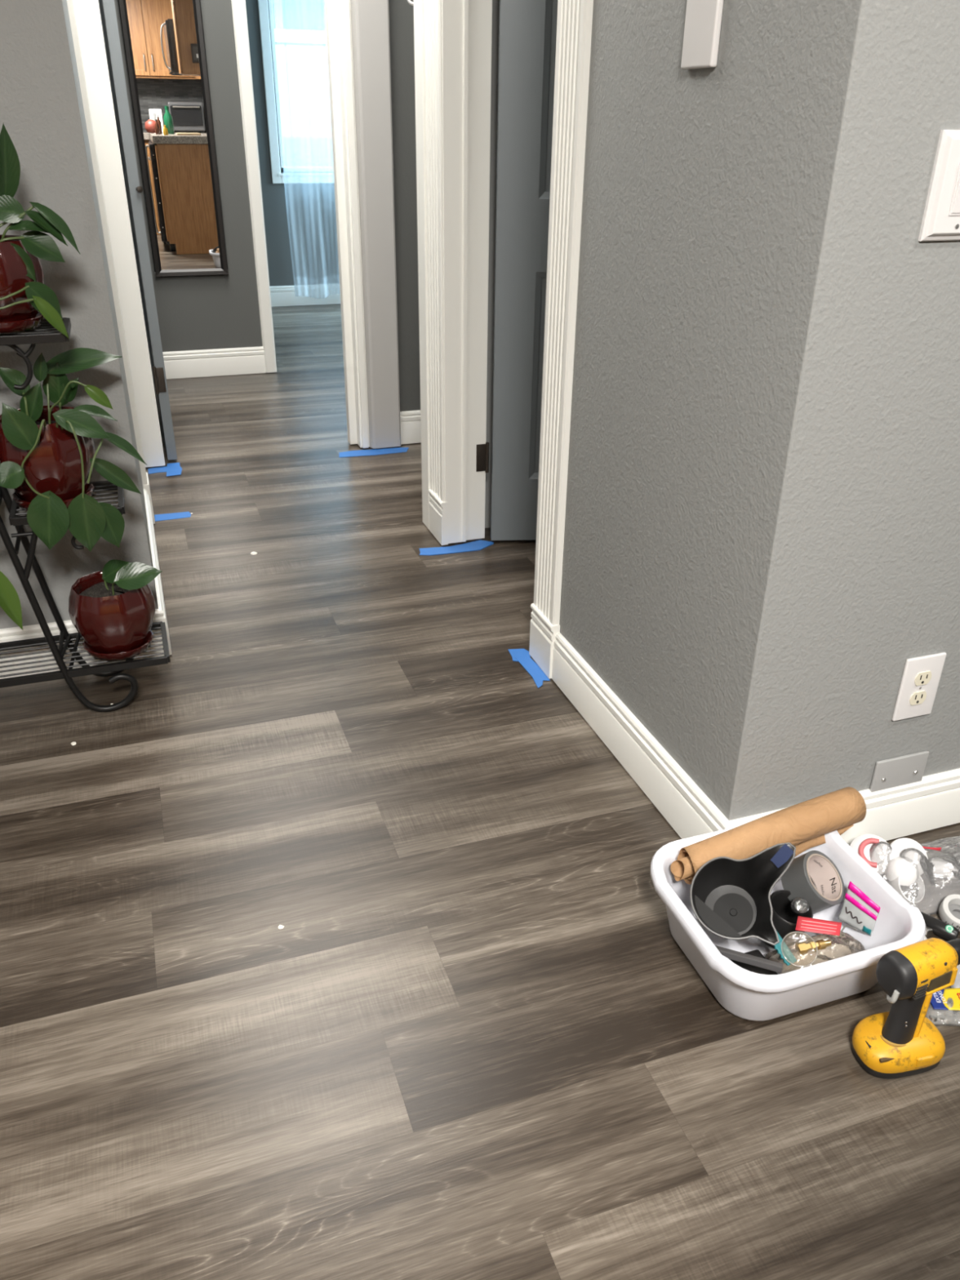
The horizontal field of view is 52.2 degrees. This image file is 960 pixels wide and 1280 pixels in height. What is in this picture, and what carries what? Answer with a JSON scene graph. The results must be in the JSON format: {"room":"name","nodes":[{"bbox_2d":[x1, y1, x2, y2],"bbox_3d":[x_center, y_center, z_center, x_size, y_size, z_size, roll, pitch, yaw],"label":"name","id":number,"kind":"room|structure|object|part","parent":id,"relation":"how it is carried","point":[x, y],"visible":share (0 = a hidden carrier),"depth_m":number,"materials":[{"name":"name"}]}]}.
{"room":"home hallway","nodes":[
{"label":"home hallway","id":0,"kind":"room"},
{"bbox_2d":[0,0,158,629],"bbox_3d":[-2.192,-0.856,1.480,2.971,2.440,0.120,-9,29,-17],"label":"wall","id":1,"kind":"structure","parent":0,"point":[40,113],"depth_m":1.99,"materials":[{"name":"grey paint"}]},
{"bbox_2d":[0,488,171,679],"bbox_3d":[-2.279,-0.018,2.364,2.886,0.122,0.934,-9,29,-17],"label":"baseboard","id":2,"kind":"structure","parent":1,"relation":"attached to","point":[34,631],"depth_m":2.33,"materials":[{"name":"white paint"}]},
{"bbox_2d":[114,0,262,351],"bbox_3d":[-2.857,-2.246,4.090,3.645,2.440,0.114,-9,29,-17],"label":"wall","id":3,"kind":"structure","parent":0,"point":[195,313],"depth_m":4.82,"materials":[{"name":"grey paint"}]},
{"bbox_2d":[117,0,228,277],"bbox_3d":[-1.406,-2.357,4.513,0.348,1.288,0.024,-8,29,-16],"label":"wall mirror","id":4,"kind":"object","parent":3,"relation":"attached to","point":[164,42],"visible":1,"depth_m":4.52,"materials":[{"name":"clear mirror"}]},
{"bbox_3d":[-1.556,-2.335,4.468,0.033,1.288,0.024,-8,29,-16],"label":"frame","id":5,"kind":"part","parent":4,"relation":"part of","materials":[{"name":"black paint"}]},
{"bbox_3d":[-1.413,-1.802,4.806,0.348,0.033,0.024,-8,29,-16],"label":"frame rail","id":6,"kind":"part","parent":4,"relation":"part of","materials":[{"name":"black paint"}]},
{"bbox_3d":[-1.256,-2.379,4.557,0.033,1.288,0.024,-8,29,-16],"label":"frame","id":7,"kind":"part","parent":4,"relation":"part of","materials":[{"name":"black paint"}]},
{"bbox_2d":[162,346,266,378],"bbox_3d":[-1.666,-1.380,4.942,1.147,0.133,0.014,-9,29,-17],"label":"baseboard","id":8,"kind":"structure","parent":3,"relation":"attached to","point":[248,360],"depth_m":5.03,"materials":[{"name":"white paint"}]},
{"bbox_2d":[231,0,276,373],"bbox_3d":[-1.108,-2.372,4.707,0.060,2.116,0.156,-9,29,-17],"label":"trim","id":9,"kind":"structure","parent":3,"relation":"attached to","point":[238,6],"depth_m":4.71,"materials":[{"name":"white paint"}]},
{"bbox_2d":[245,0,339,286],"bbox_3d":[-2.675,-3.291,6.067,5.450,2.440,0.125,-9,29,-17],"label":"wall","id":10,"kind":"structure","parent":0,"point":[310,217],"depth_m":6.76,"materials":[{"name":"grey paint"}]},
{"bbox_2d":[257,0,333,183],"bbox_3d":[-0.711,-3.810,6.516,1.461,1.394,0.098,-9,29,-17],"label":"window","id":11,"kind":"structure","parent":10,"relation":"in","point":[277,177],"depth_m":6.45,"materials":[{"name":"white paint"}]},
{"bbox_3d":[-1.336,-3.723,6.346,0.038,1.268,0.050,-9,29,-17],"label":"sash","id":12,"kind":"part","parent":11,"relation":"part of","materials":[{"name":"white paint"}]},
{"bbox_3d":[-0.706,-3.225,6.785,1.385,0.016,0.023,-9,29,-17],"label":"sill","id":13,"kind":"part","parent":11,"relation":"part of","materials":[{"name":"white paint"}]},
{"bbox_3d":[-0.707,-3.206,6.799,1.341,0.060,0.017,-9,29,-17],"label":"casing","id":14,"kind":"part","parent":11,"relation":"part of","materials":[{"name":"white paint"}]},
{"bbox_3d":[-0.725,-3.274,6.825,1.325,0.040,0.050,-9,29,-17],"label":"sash","id":15,"kind":"part","parent":11,"relation":"part of","materials":[{"name":"white paint"}]},
{"bbox_2d":[270,283,340,306],"bbox_3d":[-1.838,-2.370,6.804,7.000,0.137,0.014,-9,29,-17],"label":"baseboard","id":16,"kind":"structure","parent":10,"relation":"attached to","point":[318,294],"depth_m":6.98,"materials":[{"name":"white paint"}]},
{"bbox_2d":[388,0,420,411],"bbox_3d":[1.123,-2.130,3.963,3.340,2.440,0.108,-9,29,-17],"label":"wall","id":17,"kind":"structure","parent":0,"point":[401,12],"depth_m":3.62,"materials":[{"name":"grey paint"}]},
{"bbox_2d":[324,0,400,448],"bbox_3d":[-0.429,-1.749,3.543,0.193,2.114,0.174,-9,29,-17],"label":"trim","id":18,"kind":"structure","parent":17,"relation":"attached to","point":[358,38],"depth_m":3.57,"materials":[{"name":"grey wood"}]},
{"bbox_2d":[400,409,421,444],"bbox_3d":[1.142,-1.088,4.454,3.115,0.132,0.014,-9,29,-17],"label":"baseboard","id":19,"kind":"structure","parent":17,"relation":"attached to","point":[410,420],"depth_m":4.00,"materials":[{"name":"white paint"}]},
{"bbox_2d":[0,303,959,1279],"bbox_3d":[-0.263,-0.104,2.840,7.200,0.120,10.600,-9,29,-17],"label":"floor","id":20,"kind":"structure","parent":0,"point":[476,1039],"depth_m":1.53,"materials":[{"name":"grey wood"}]},
{"bbox_2d":[0,317,170,711],"bbox_3d":[-0.991,-0.217,2.023,0.588,0.827,0.218,-9,29,-17],"label":"plant stand","id":21,"kind":"object","parent":20,"relation":"on","point":[46,335],"visible":0.73,"depth_m":2.12,"materials":[{"name":"black metal"}]},
{"bbox_3d":[-1.089,-0.254,1.971,0.221,0.016,0.188,-9,29,-17],"label":"shelf frame","id":22,"kind":"part","parent":21,"relation":"part of","materials":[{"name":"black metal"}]},
{"bbox_2d":[0,571,22,630],"bbox_3d":[-1.049,-0.261,1.935,0.197,0.503,0.207,-9,29,-17],"label":"potted plant","id":23,"kind":"object","parent":21,"relation":"on","point":[10,602],"visible":1,"depth_m":1.98,"materials":[{"name":"green plant"}]},
{"bbox_3d":[-0.893,-0.578,1.840,0.229,0.016,0.171,-9,29,-17],"label":"shelf frame","id":24,"kind":"part","parent":21,"relation":"part of","materials":[{"name":"black metal"}]},
{"bbox_2d":[0,124,79,338],"bbox_3d":[-0.852,-0.727,1.750,0.247,0.350,0.200,-9,29,-17],"label":"potted plant","id":25,"kind":"object","parent":21,"relation":"on","point":[24,293],"visible":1,"depth_m":1.75,"materials":[{"name":"green plant"}]},
{"bbox_3d":[-0.855,-0.678,1.722,0.119,0.173,0.168,20,34,33],"label":"stem","id":26,"kind":"part","parent":25,"relation":"part of","materials":[{"name":"green plant"}]},
{"bbox_3d":[-0.890,-0.655,1.790,0.178,0.145,0.172,-9,29,-17],"label":"pot","id":27,"kind":"part","parent":25,"relation":"part of","materials":[{"name":"red ceramic"}]},
{"bbox_3d":[-0.857,-0.289,2.043,0.217,0.016,0.188,-9,29,-17],"label":"shelf frame","id":28,"kind":"part","parent":21,"relation":"part of","materials":[{"name":"black metal"}]},
{"bbox_3d":[-0.941,-0.263,2.130,0.266,0.810,0.015,-9,29,-17],"label":"leg","id":29,"kind":"part","parent":21,"relation":"part of","materials":[{"name":"black metal"}]},
{"bbox_3d":[-0.886,-0.189,1.990,0.266,0.810,0.015,-9,29,-17],"label":"leg","id":30,"kind":"part","parent":21,"relation":"part of","materials":[{"name":"black metal"}]},
{"bbox_2d":[0,347,146,551],"bbox_3d":[-0.816,-0.376,1.952,0.281,0.374,0.227,-9,29,-17],"label":"potted plant","id":31,"kind":"object","parent":21,"relation":"on","point":[47,454],"visible":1,"depth_m":1.92,"materials":[{"name":"green plant"}]},
{"bbox_3d":[-0.869,-0.367,1.964,0.186,0.168,0.180,-9,29,-17],"label":"pot","id":32,"kind":"part","parent":31,"relation":"part of","materials":[{"name":"red ceramic"}]},
{"bbox_3d":[-0.824,-0.406,1.928,0.155,0.217,0.170,-9,29,-17],"label":"stem","id":33,"kind":"part","parent":31,"relation":"part of","materials":[{"name":"green plant"}]},
{"bbox_3d":[-0.940,0.036,2.196,0.462,0.016,0.188,-9,29,-17],"label":"shelf frame","id":34,"kind":"part","parent":21,"relation":"part of","materials":[{"name":"black metal"}]},
{"bbox_2d":[68,559,162,661],"bbox_3d":[-0.801,-0.082,2.168,0.206,0.218,0.175,-9,29,-17],"label":"potted plant","id":35,"kind":"object","parent":21,"relation":"on","point":[112,608],"visible":1,"depth_m":2.12,"materials":[{"name":"green plant"}]},
{"bbox_3d":[-0.799,-0.114,2.135,0.008,0.068,0.088,-22,35,-36],"label":"stem","id":36,"kind":"part","parent":35,"relation":"part of","materials":[{"name":"green plant"}]},
{"bbox_2d":[97,0,177,460],"bbox_3d":[-1.285,-1.729,3.574,0.053,2.020,0.685,-9,29,-18],"label":"door","id":37,"kind":"structure","parent":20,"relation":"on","point":[107,7],"depth_m":3.43,"materials":[{"name":"grey paint"}]},
{"bbox_2d":[147,466,167,474],"bbox_3d":[-1.216,-0.643,3.706,0.074,0.001,0.076,-9,29,-17],"label":"tape","id":38,"kind":"object","parent":20,"relation":"on","point":[160,469],"visible":1,"depth_m":3.71,"materials":[{"name":"blue"}]},
{"bbox_2d":[154,511,191,521],"bbox_3d":[-1.027,-0.414,3.279,0.118,0.002,0.062,-9,29,-17],"label":"tape","id":39,"kind":"object","parent":20,"relation":"on","point":[184,514],"visible":1,"depth_m":3.28,"materials":[{"name":"blue"}]},
{"bbox_2d":[166,462,182,476],"bbox_3d":[-1.161,-0.647,3.714,0.062,0.001,0.157,-9,29,-17],"label":"tape","id":40,"kind":"object","parent":20,"relation":"on","point":[173,468],"visible":1,"depth_m":3.71,"materials":[{"name":"blue"}]},
{"bbox_2d":[338,447,408,457],"bbox_3d":[-0.425,-0.755,3.935,0.293,0.002,0.077,-6,29,-13],"label":"tape","id":41,"kind":"object","parent":20,"relation":"on","point":[385,451],"visible":1,"depth_m":3.93,"materials":[{"name":"blue"}]},
{"bbox_2d":[419,539,493,555],"bbox_3d":[-0.072,-0.288,3.060,0.254,0.003,0.074,-9,29,-17],"label":"tape","id":42,"kind":"object","parent":20,"relation":"on","point":[479,544],"visible":1,"depth_m":3.05,"materials":[{"name":"blue"}]},
{"bbox_2d":[507,648,530,661],"bbox_3d":[0.106,0.037,2.451,0.058,0.002,0.068,-4,28,-9],"label":"tape","id":43,"kind":"object","parent":20,"relation":"on","point":[514,653],"visible":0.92,"depth_m":2.46,"materials":[{"name":"blue"}]},
{"bbox_2d":[515,656,550,688],"bbox_3d":[0.132,0.075,2.379,0.044,0.002,0.157,-9,29,-17],"label":"tape","id":44,"kind":"object","parent":20,"relation":"on","point":[528,664],"visible":1,"depth_m":2.38,"materials":[{"name":"blue"}]},
{"bbox_2d":[650,826,925,1021],"bbox_3d":[0.470,0.446,1.550,0.351,0.130,0.321,-9,29,-17],"label":"plastic tub","id":45,"kind":"object","parent":20,"relation":"on","point":[746,994],"visible":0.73,"depth_m":1.49,"materials":[{"name":"white plastic"}]},
{"bbox_2d":[689,842,795,945],"bbox_3d":[0.396,0.402,1.508,0.141,0.162,0.144,11,30,19],"label":"cup","id":46,"kind":"object","parent":45,"relation":"in","point":[730,897],"visible":1,"depth_m":1.52,"materials":[{"name":"black plastic"}]},
{"bbox_2d":[715,945,782,973],"bbox_3d":[0.396,0.475,1.460,0.106,0.012,0.009,11,29,18],"label":"bar","id":47,"kind":"object","parent":45,"relation":"in","point":[731,954],"visible":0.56,"depth_m":1.45,"materials":[{"name":"grey metal"}]},
{"bbox_2d":[729,949,777,974],"bbox_3d":[0.413,0.523,1.502,0.088,0.020,0.092,-9,29,-17],"label":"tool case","id":48,"kind":"object","parent":45,"relation":"in","point":[757,953],"visible":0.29,"depth_m":1.51,"materials":[{"name":"black plastic"}]},
{"bbox_2d":[670,786,866,884],"bbox_3d":[0.473,0.322,1.608,0.343,0.108,0.063,-10,30,-19],"label":"paper roll","id":49,"kind":"object","parent":45,"relation":"on","point":[805,824],"visible":0.85,"depth_m":1.59,"materials":[{"name":"beige paper"}]},
{"bbox_2d":[764,889,813,947],"bbox_3d":[0.491,0.453,1.580,0.076,0.083,0.081,-9,29,-17],"label":"pot","id":50,"kind":"object","parent":45,"relation":"in","point":[784,920],"visible":0.5,"depth_m":1.57,"materials":[{"name":"black plastic"}]},
{"bbox_2d":[790,897,808,914],"bbox_3d":[0.503,0.418,1.540,0.026,0.032,0.033,4,28,6],"label":"stopper","id":51,"kind":"object","parent":45,"relation":"in","point":[799,905],"visible":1,"depth_m":1.53,"materials":[{"name":"silver metal"}]},
{"bbox_2d":[781,850,844,914],"bbox_3d":[0.545,0.397,1.605,0.102,0.096,0.091,19,33,30],"label":"tape","id":52,"kind":"object","parent":45,"relation":"in","point":[829,891],"visible":0.99,"depth_m":1.59,"materials":[{"name":"grey"}]},
{"bbox_2d":[763,915,865,967],"bbox_3d":[0.523,0.471,1.499,0.161,0.064,0.086,-9,29,-17],"label":"pack","id":53,"kind":"object","parent":45,"relation":"in","point":[831,930],"depth_m":1.50,"materials":[{"name":"red"}]},
{"bbox_3d":[0.454,0.470,1.487,0.011,0.032,0.045,-20,34,-34],"label":"plastic strip","id":54,"kind":"part","parent":53,"relation":"part of","materials":[{"name":"teal plastic"}]},
{"bbox_3d":[0.461,0.466,1.490,0.011,0.032,0.048,-19,34,-32],"label":"plastic strip","id":55,"kind":"part","parent":53,"relation":"part of","materials":[{"name":"teal plastic"}]},
{"bbox_3d":[0.483,0.469,1.485,0.051,0.031,0.049,-9,29,-17],"label":"blister lid","id":56,"kind":"part","parent":53,"relation":"part of","materials":[{"name":"clear plastic"}]},
{"bbox_3d":[0.523,0.463,1.490,0.021,0.015,0.014,-4,28,-9],"label":"valve stem","id":57,"kind":"part","parent":53,"relation":"part of","materials":[{"name":"gold metal"}]},
{"bbox_3d":[0.553,0.446,1.508,0.060,0.011,0.010,-7,29,-14],"label":"chain","id":58,"kind":"part","parent":53,"relation":"part of","materials":[{"name":"metal"}]},
{"bbox_2d":[837,880,880,936],"bbox_3d":[0.606,0.428,1.560,0.057,0.068,0.025,23,35,36],"label":"bag","id":59,"kind":"object","parent":45,"relation":"in","point":[859,911],"visible":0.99,"depth_m":1.56,"materials":[{"name":"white plastic"}]},
{"bbox_2d":[851,937,959,1079],"bbox_3d":[0.638,0.505,1.377,0.213,0.190,0.089,-9,29,-17],"label":"cordless drill","id":60,"kind":"object","parent":20,"relation":"on","point":[900,1042],"visible":1,"depth_m":1.36,"materials":[{"name":"yellow plastic"}]},
{"bbox_2d":[911,983,928,1000],"bbox_3d":[0.595,0.474,1.323,0.021,0.021,0.006,-12,30,-22],"label":"vent","id":61,"kind":"object","parent":60,"relation":"attached to","point":[918,990],"depth_m":1.32,"materials":[{"name":"grey plastic"}]},
{"bbox_3d":[0.626,0.465,1.335,0.043,0.023,0.006,-12,30,-22],"label":"panel","id":62,"kind":"part","parent":60,"relation":"part of","materials":[{"name":"yellow plastic"}]},
{"bbox_3d":[0.629,0.465,1.336,0.052,0.029,0.008,-12,30,-22],"label":"panel frame","id":63,"kind":"part","parent":60,"relation":"part of","materials":[{"name":"yellow plastic"}]},
{"bbox_2d":[870,835,959,915],"bbox_3d":[0.818,0.385,1.728,0.300,0.079,0.185,-9,29,-17],"label":"clear bag","id":64,"kind":"object","parent":20,"relation":"on","point":[946,849],"visible":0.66,"depth_m":1.72,"materials":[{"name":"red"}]},
{"bbox_2d":[849,834,888,875],"bbox_3d":[0.691,0.387,1.742,0.074,0.087,0.088,9,29,16],"label":"pipe fitting","id":65,"kind":"object","parent":64,"relation":"in","point":[877,858],"visible":0.66,"depth_m":1.72,"materials":[{"name":"white plastic"}]},
{"bbox_2d":[884,856,924,902],"bbox_3d":[0.732,0.415,1.688,0.060,0.073,0.074,-9,29,-17],"label":"pipe fitting","id":66,"kind":"object","parent":64,"relation":"in","point":[902,873],"visible":0.94,"depth_m":1.68,"materials":[{"name":"white plastic"}]},
{"bbox_2d":[887,838,928,875],"bbox_3d":[0.744,0.384,1.711,0.069,0.060,0.066,-9,29,-17],"label":"pipe fitting","id":67,"kind":"object","parent":64,"relation":"in","point":[897,846],"visible":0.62,"depth_m":1.70,"materials":[{"name":"white plastic"}]},
{"bbox_2d":[931,858,958,879],"bbox_3d":[0.845,0.404,1.727,0.108,0.045,0.040,7,28,11],"label":"pipe fitting","id":68,"kind":"object","parent":64,"relation":"in","point":[941,868],"visible":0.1,"depth_m":1.72,"materials":[{"name":"white plastic"}]},
{"bbox_2d":[924,925,933,936],"bbox_3d":[0.742,0.477,1.619,0.025,0.014,0.019,-9,29,-17],"label":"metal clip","id":69,"kind":"object","parent":20,"relation":"on","point":[929,931],"visible":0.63,"depth_m":1.61,"materials":[{"name":"silver metal"}]},
{"bbox_2d":[920,911,959,940],"bbox_3d":[0.754,0.472,1.615,0.065,0.028,0.025,22,35,35],"label":"tube","id":70,"kind":"object","parent":20,"relation":"on","point":[940,928],"visible":0.8,"depth_m":1.60,"materials":[{"name":"black plastic"}]},
{"bbox_2d":[928,987,959,1026],"bbox_3d":[0.705,0.551,1.477,0.080,0.017,0.063,2,28,3],"label":"pack","id":71,"kind":"object","parent":20,"relation":"on","point":[945,998],"visible":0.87,"depth_m":1.47,"materials":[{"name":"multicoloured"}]},
{"bbox_2d":[938,893,959,931],"bbox_3d":[0.800,0.456,1.636,0.062,0.037,0.063,-9,29,-17],"label":"spool","id":72,"kind":"object","parent":20,"relation":"on","point":[949,908],"visible":0.95,"depth_m":1.64,"materials":[{"name":"white plastic"}]},
{"bbox_2d":[950,964,959,988],"bbox_3d":[0.798,0.504,1.562,0.170,0.023,0.085,-9,29,-17],"label":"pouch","id":73,"kind":"object","parent":20,"relation":"on","point":[957,984],"visible":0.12,"depth_m":1.52,"materials":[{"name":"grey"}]},
{"bbox_2d":[484,0,499,528],"bbox_3d":[0.510,-1.541,2.837,1.129,2.440,0.090,-9,29,-17],"label":"door frame","id":74,"kind":"structure","parent":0,"point":[495,3],"depth_m":2.81,"materials":[{"name":"grey paint"}]},
{"bbox_2d":[559,0,864,820],"bbox_3d":[0.348,-0.857,1.542,0.133,2.440,0.862,-9,29,-17],"label":"wall","id":75,"kind":"structure","parent":0,"point":[708,193],"depth_m":1.59,"materials":[{"name":"grey paint"}]},
{"bbox_2d":[528,0,593,678],"bbox_3d":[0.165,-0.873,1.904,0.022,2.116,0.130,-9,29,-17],"label":"trim","id":76,"kind":"structure","parent":75,"relation":"attached to","point":[575,17],"depth_m":1.99,"materials":[{"name":"white paint"}]},
{"bbox_2d":[730,0,959,820],"bbox_3d":[2.003,-0.925,1.708,3.346,2.440,0.120,-9,29,-17],"label":"wall","id":77,"kind":"structure","parent":0,"point":[864,580],"depth_m":1.44,"materials":[{"name":"grey paint"}]},
{"bbox_2d":[551,632,959,845],"bbox_3d":[1.836,-0.031,2.484,3.264,0.122,0.754,-9,29,-17],"label":"baseboard","id":78,"kind":"structure","parent":77,"relation":"attached to","point":[932,802],"depth_m":1.84,"materials":[{"name":"white paint"}]},
{"bbox_2d":[870,751,928,791],"bbox_3d":[0.755,0.241,1.763,0.112,0.073,0.009,-9,29,-17],"label":"blank cover plate","id":79,"kind":"object","parent":77,"relation":"attached to","point":[906,769],"visible":1,"depth_m":1.76,"materials":[{"name":"grey paint"}]},
{"bbox_2d":[891,652,946,721],"bbox_3d":[0.753,0.081,1.679,0.081,0.122,0.009,-9,29,-17],"label":"wall outlet","id":80,"kind":"object","parent":77,"relation":"attached to","point":[921,677],"visible":1,"depth_m":1.67,"materials":[{"name":"white plastic"}]},
{"bbox_2d":[909,690,926,705],"bbox_3d":[0.753,0.099,1.686,0.033,0.025,0.004,-9,29,-17],"label":"socket","id":81,"kind":"object","parent":80,"relation":"attached to","point":[916,697],"depth_m":1.68,"materials":[{"name":"beige plastic"}]},
{"bbox_2d":[914,671,931,685],"bbox_3d":[0.754,0.065,1.668,0.033,0.025,0.004,-9,29,-17],"label":"socket","id":82,"kind":"object","parent":80,"relation":"attached to","point":[921,677],"depth_m":1.67,"materials":[{"name":"beige plastic"}]},
{"bbox_2d":[918,129,959,241],"bbox_3d":[0.640,-0.588,1.271,0.125,0.130,0.019,-9,29,-17],"label":"light switch","id":83,"kind":"object","parent":77,"relation":"attached to","point":[940,221],"visible":1,"depth_m":1.26,"materials":[{"name":"white plastic"}]},
{"bbox_3d":[0.626,-0.584,1.262,0.035,0.068,0.002,-9,29,-17],"label":"rocker frame","id":84,"kind":"part","parent":83,"relation":"part of","materials":[{"name":"white plastic"}]},
{"bbox_3d":[-0.067,-1.432,2.618,0.120,2.440,0.180,-9,29,-17],"label":"wall","id":85,"kind":"structure","parent":0,"visible":0},
{"bbox_2d":[407,0,413,5],"bbox_3d":[-0.163,-1.701,2.579,0.057,0.058,0.030,-9,29,-17],"label":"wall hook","id":86,"kind":"object","parent":85,"relation":"attached to","point":[410,2],"visible":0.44,"depth_m":2.59,"materials":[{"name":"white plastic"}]},
{"bbox_2d":[413,0,430,529],"bbox_3d":[-0.096,-1.461,2.668,0.146,2.436,0.077,-9,29,-17],"label":"trim","id":87,"kind":"structure","parent":85,"relation":"attached to","point":[419,5],"depth_m":2.80,"materials":[{"name":"white paint"}]},
{"bbox_2d":[423,0,448,545],"bbox_3d":[-0.121,-1.263,2.635,0.022,2.116,0.137,-9,29,-17],"label":"trim","id":88,"kind":"structure","parent":85,"relation":"attached to","point":[437,507],"depth_m":2.73,"materials":[{"name":"white paint"}]},
{"bbox_2d":[441,0,492,543],"bbox_3d":[-0.036,-1.221,2.620,0.134,2.054,0.025,-9,29,-17],"label":"trim","id":89,"kind":"structure","parent":85,"relation":"attached to","point":[467,24],"depth_m":2.69,"materials":[{"name":"white paint"}]},
{"bbox_2d":[475,0,557,540],"bbox_3d":[0.383,-1.222,2.655,0.773,2.020,0.036,-1,28,-4],"label":"door","id":90,"kind":"structure","parent":85,"relation":"in","point":[527,28],"depth_m":2.70,"materials":[{"name":"grey paint"}]},
{"bbox_3d":[-2.702,-1.550,2.780,2.970,2.440,0.120,-9,29,-17],"label":"wall","id":91,"kind":"structure","parent":0,"visible":0},
{"bbox_2d":[66,0,164,524],"bbox_3d":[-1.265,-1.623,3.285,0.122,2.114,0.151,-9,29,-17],"label":"trim","id":92,"kind":"structure","parent":91,"relation":"attached to","point":[87,12],"depth_m":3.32,"materials":[{"name":"white paint"}]},
{"label":"outside","id":93,"kind":"structure","parent":0,"visible":0},
{"bbox_3d":[-4.247,-7.464,16.840,28.000,0.100,22.500,-9,29,-17],"label":"ground","id":94,"kind":"structure","parent":93,"visible":0},
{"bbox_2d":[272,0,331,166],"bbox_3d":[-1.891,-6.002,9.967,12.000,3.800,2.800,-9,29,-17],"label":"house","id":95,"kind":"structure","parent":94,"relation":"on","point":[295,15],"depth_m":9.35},
{"bbox_2d":[274,29,333,166],"bbox_3d":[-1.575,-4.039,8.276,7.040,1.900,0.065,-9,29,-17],"label":"window","id":96,"kind":"structure","parent":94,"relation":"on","point":[294,42],"depth_m":8.08,"materials":[{"name":"white"}]},
{"bbox_3d":[-1.565,-4.839,7.852,7.040,0.090,0.065,-9,29,-17],"label":"rail","id":97,"kind":"part","parent":96,"relation":"part of","materials":[{"name":"white plastic"}]}
]}

